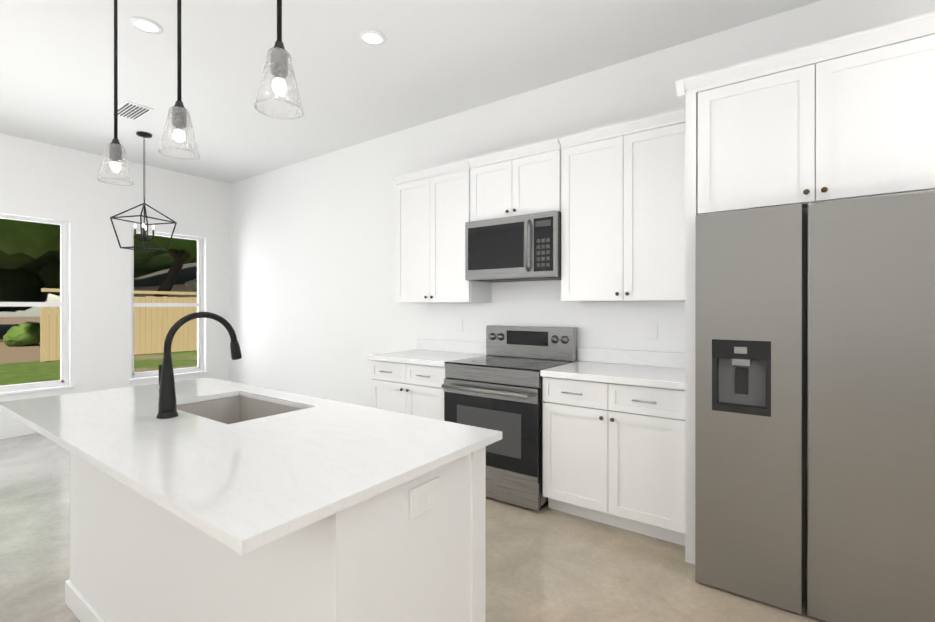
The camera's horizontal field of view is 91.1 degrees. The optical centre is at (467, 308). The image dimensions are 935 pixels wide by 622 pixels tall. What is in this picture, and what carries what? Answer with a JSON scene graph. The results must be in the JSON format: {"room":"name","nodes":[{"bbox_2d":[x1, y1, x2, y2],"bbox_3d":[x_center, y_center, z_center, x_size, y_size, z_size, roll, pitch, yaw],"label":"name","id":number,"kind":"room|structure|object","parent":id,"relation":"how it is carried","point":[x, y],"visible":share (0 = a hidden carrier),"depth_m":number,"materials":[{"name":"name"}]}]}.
{"room":"kitchen","nodes":[
{"label":"kitchen","id":0,"kind":"room"},
{"bbox_2d":[0,133,229,425],"bbox_3d":[-5.314,-0.217,3.793,0.150,3.050,6.600,0,0,36],"label":"wall","id":1,"kind":"structure","parent":0,"point":[41,180],"depth_m":5.28,"materials":[{"name":"white paint"}]},
{"bbox_2d":[0,423,37,438],"bbox_3d":[-5.247,1.243,3.746,0.015,0.130,6.599,0,0,36],"label":"baseboard","id":2,"kind":"structure","parent":1,"relation":"attached to","point":[14,430],"depth_m":4.65,"materials":[{"name":"white paint"}]},
{"bbox_2d":[0,214,67,391],"bbox_3d":[-4.687,-0.051,4.734,0.060,1.795,0.859,0,0,36],"label":"window","id":3,"kind":"structure","parent":1,"relation":"in","point":[62,304],"depth_m":5.03,"materials":[{"name":"white plastic"}]},
{"bbox_2d":[0,385,74,401],"bbox_3d":[-4.615,0.894,4.684,0.117,0.095,0.929,0,0,36],"label":"sill","id":4,"kind":"structure","parent":1,"relation":"attached to","point":[34,393],"depth_m":4.78,"materials":[{"name":"white paint"}]},
{"bbox_2d":[132,230,202,377],"bbox_3d":[-3.856,-0.052,5.889,0.060,1.795,0.850,0,0,36],"label":"window","id":5,"kind":"structure","parent":1,"relation":"in","point":[199,306],"depth_m":6.08,"materials":[{"name":"white plastic"}]},
{"bbox_2d":[128,371,209,386],"bbox_3d":[-3.784,0.893,5.838,0.117,0.095,0.920,0,0,36],"label":"sill","id":6,"kind":"structure","parent":1,"relation":"attached to","point":[139,381],"depth_m":5.85,"materials":[{"name":"white paint"}]},
{"bbox_2d":[0,0,820,182],"bbox_3d":[-1.762,-1.799,1.237,8.900,0.120,6.900,0,0,36],"label":"ceiling","id":7,"kind":"structure","parent":0,"point":[429,61],"depth_m":3.24,"materials":[{"name":"white paint"}]},
{"bbox_2d":[97,0,133,185],"bbox_3d":[-1.477,-1.135,1.926,0.124,1.209,0.124,0,0,36],"label":"pendant light","id":8,"kind":"object","parent":7,"relation":"hanging from","point":[115,148],"visible":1,"depth_m":1.92,"materials":[{"name":"clear glass"}]},
{"bbox_2d":[109,101,152,119],"bbox_3d":[-2.964,-1.735,4.043,0.400,0.014,0.200,0,0,36],"label":"ceiling vent","id":9,"kind":"object","parent":7,"relation":"in","point":[130,110],"visible":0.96,"depth_m":4.02,"materials":[{"name":"white metal"}]},
{"bbox_2d":[110,131,176,250],"bbox_3d":[-3.231,-1.165,4.585,0.393,1.155,0.393,0,0,16],"label":"chandelier","id":10,"kind":"object","parent":7,"relation":"hanging from","point":[144,236],"visible":1,"depth_m":4.57,"materials":[{"name":"black metal"}]},
{"bbox_2d":[129,17,162,34],"bbox_3d":[-1.977,-1.736,2.824,0.170,0.010,0.170,0,0,36],"label":"recessed light","id":11,"kind":"object","parent":7,"relation":"in","point":[146,25],"visible":1,"depth_m":2.82,"materials":[{"name":"white paint"}]},
{"bbox_2d":[158,0,199,159],"bbox_3d":[-0.990,-1.134,1.575,0.124,1.209,0.124,0,0,36],"label":"pendant light","id":12,"kind":"object","parent":7,"relation":"hanging from","point":[179,117],"visible":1,"depth_m":1.57,"materials":[{"name":"clear glass"}]},
{"bbox_2d":[254,0,303,118],"bbox_3d":[-0.503,-1.134,1.225,0.124,1.209,0.124,0,0,36],"label":"pendant light","id":13,"kind":"object","parent":7,"relation":"hanging from","point":[279,55],"visible":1,"depth_m":1.21,"materials":[{"name":"clear glass"}]},
{"bbox_2d":[359,30,385,45],"bbox_3d":[-0.612,-1.736,2.953,0.170,0.010,0.170,0,0,36],"label":"recessed light","id":14,"kind":"object","parent":7,"relation":"in","point":[371,37],"visible":1,"depth_m":2.95,"materials":[{"name":"white paint"}]},
{"bbox_2d":[0,433,825,621],"bbox_3d":[-1.762,1.371,1.241,8.900,0.120,6.900,0,0,36],"label":"floor","id":15,"kind":"structure","parent":0,"point":[545,564],"depth_m":2.33,"materials":[{"name":"concrete"}]},
{"bbox_2d":[65,396,485,621],"bbox_3d":[-0.856,0.862,1.738,1.858,0.897,0.605,0,0,36],"label":"kitchen island","id":16,"kind":"object","parent":15,"relation":"on","point":[135,556],"visible":0.46,"depth_m":1.28,"materials":[{"name":"paint"}]},
{"bbox_2d":[0,377,501,554],"bbox_3d":[-0.913,0.400,1.667,1.920,0.023,0.835,0,0,36],"label":"island countertop","id":17,"kind":"structure","parent":16,"relation":"on","point":[243,487],"depth_m":1.26,"materials":[{"name":"white stone"}]},
{"bbox_2d":[156,312,241,418],"bbox_3d":[-1.018,0.200,1.746,0.100,0.374,0.301,0,0,36],"label":"faucet","id":18,"kind":"object","parent":17,"relation":"on","point":[167,407],"visible":0.98,"depth_m":1.64,"materials":[{"name":"black metal"}]},
{"bbox_2d":[176,395,300,423],"bbox_3d":[-0.937,0.531,1.847,0.634,0.235,0.394,0,0,36],"label":"sink","id":19,"kind":"object","parent":17,"relation":"in","point":[232,410],"visible":0.04,"depth_m":2.08,"materials":[{"name":"metal"}]},
{"bbox_2d":[409,477,439,518],"bbox_3d":[-0.110,0.493,1.198,0.010,0.072,0.116,0,0,36],"label":"outlet","id":20,"kind":"object","parent":16,"relation":"attached to","point":[425,496],"visible":1,"depth_m":1.19,"materials":[{"name":"white plastic"}]},
{"bbox_2d":[371,360,445,420],"bbox_3d":[-0.316,0.871,3.859,0.810,0.874,0.651,0,0,36],"label":"base cabinet","id":21,"kind":"object","parent":15,"relation":"on","point":[412,389],"visible":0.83,"depth_m":3.61,"materials":[{"name":"paint"}]},
{"bbox_2d":[367,339,485,366],"bbox_3d":[-0.321,0.362,3.868,0.830,0.139,0.641,0,0,36],"label":"countertop","id":22,"kind":"structure","parent":21,"relation":"on","point":[430,352],"depth_m":3.92,"materials":[{"name":"white stone"}]},
{"bbox_2d":[441,325,576,510],"bbox_3d":[0.299,0.726,3.353,0.766,1.165,0.712,0,0,36],"label":"range","id":23,"kind":"object","parent":15,"relation":"on","point":[498,386],"visible":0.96,"depth_m":3.10,"materials":[{"name":"grey metal"}]},
{"bbox_2d":[543,377,684,545],"bbox_3d":[0.991,0.872,2.919,0.850,0.874,0.651,0,0,36],"label":"base cabinet","id":24,"kind":"object","parent":15,"relation":"on","point":[613,454],"visible":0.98,"depth_m":2.66,"materials":[{"name":"paint"}]},
{"bbox_2d":[540,347,684,389],"bbox_3d":[0.994,0.363,2.922,0.850,0.139,0.641,0,0,36],"label":"countertop","id":25,"kind":"structure","parent":24,"relation":"on","point":[656,369],"depth_m":3.00,"materials":[{"name":"white stone"}]},
{"bbox_2d":[685,92,696,564],"bbox_3d":[1.347,0.104,2.634,0.050,2.410,0.696,0,0,36],"label":"panel","id":26,"kind":"object","parent":15,"relation":"on","point":[690,173],"visible":0.29,"depth_m":2.35,"materials":[{"name":"paint"}]},
{"bbox_2d":[695,190,934,621],"bbox_3d":[1.698,0.434,2.256,0.910,1.752,0.849,0,0,36],"label":"refrigerator","id":27,"kind":"object","parent":15,"relation":"on","point":[815,408],"visible":0.98,"depth_m":1.91,"materials":[{"name":"grey metal"}]},
{"bbox_2d":[230,0,934,406],"bbox_3d":[0.208,-0.217,3.979,8.900,3.050,0.150,0,0,36],"label":"wall","id":28,"kind":"structure","parent":0,"point":[316,310],"depth_m":4.58,"materials":[{"name":"white paint"}]},
{"bbox_2d":[392,159,491,302],"bbox_3d":[-0.232,-0.608,3.972,0.812,1.120,0.366,0,0,36],"label":"upper cabinet","id":29,"kind":"object","parent":28,"relation":"attached to","point":[432,211],"visible":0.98,"depth_m":3.83,"materials":[{"name":"paint"}]},
{"bbox_2d":[456,319,462,331],"bbox_3d":[-0.074,0.155,4.083,0.070,0.115,0.010,0,0,36],"label":"outlet","id":30,"kind":"object","parent":28,"relation":"attached to","point":[459,325],"visible":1,"depth_m":4.08,"materials":[{"name":"white plastic"}]},
{"bbox_2d":[467,138,560,221],"bbox_3d":[0.413,-0.919,3.508,0.764,0.495,0.366,0,0,36],"label":"upper cabinet","id":31,"kind":"object","parent":28,"relation":"attached to","point":[521,180],"visible":0.85,"depth_m":3.37,"materials":[{"name":"paint"}]},
{"bbox_2d":[465,210,560,281],"bbox_3d":[0.391,-0.440,3.479,0.762,0.454,0.441,0,0,36],"label":"microwave","id":32,"kind":"object","parent":31,"relation":"attached to","point":[524,247],"visible":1,"depth_m":3.31,"materials":[{"name":"grey metal"}]},
{"bbox_2d":[558,108,684,301],"bbox_3d":[1.073,-0.606,3.034,0.852,1.120,0.366,0,0,36],"label":"upper cabinet","id":33,"kind":"object","parent":28,"relation":"attached to","point":[622,211],"visible":0.98,"depth_m":2.91,"materials":[{"name":"paint"}]},
{"bbox_2d":[647,323,657,339],"bbox_3d":[1.257,0.156,3.126,0.070,0.115,0.010,0,0,36],"label":"outlet","id":34,"kind":"object","parent":28,"relation":"attached to","point":[652,331],"visible":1,"depth_m":3.12,"materials":[{"name":"white plastic"}]},
{"bbox_2d":[675,12,934,214],"bbox_3d":[1.733,-0.821,2.331,1.109,0.688,0.736,0,0,36],"label":"upper cabinet","id":35,"kind":"object","parent":28,"relation":"attached to","point":[851,116],"visible":1,"depth_m":2.04,"materials":[{"name":"paint"}]},
{"label":"outside","id":36,"kind":"structure","parent":0,"visible":0},
{"bbox_2d":[0,218,196,385],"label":"window","id":37,"kind":"structure","parent":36,"point":[32,266],"depth_m":14.56,"materials":[{"name":"clear glass"}]}
]}

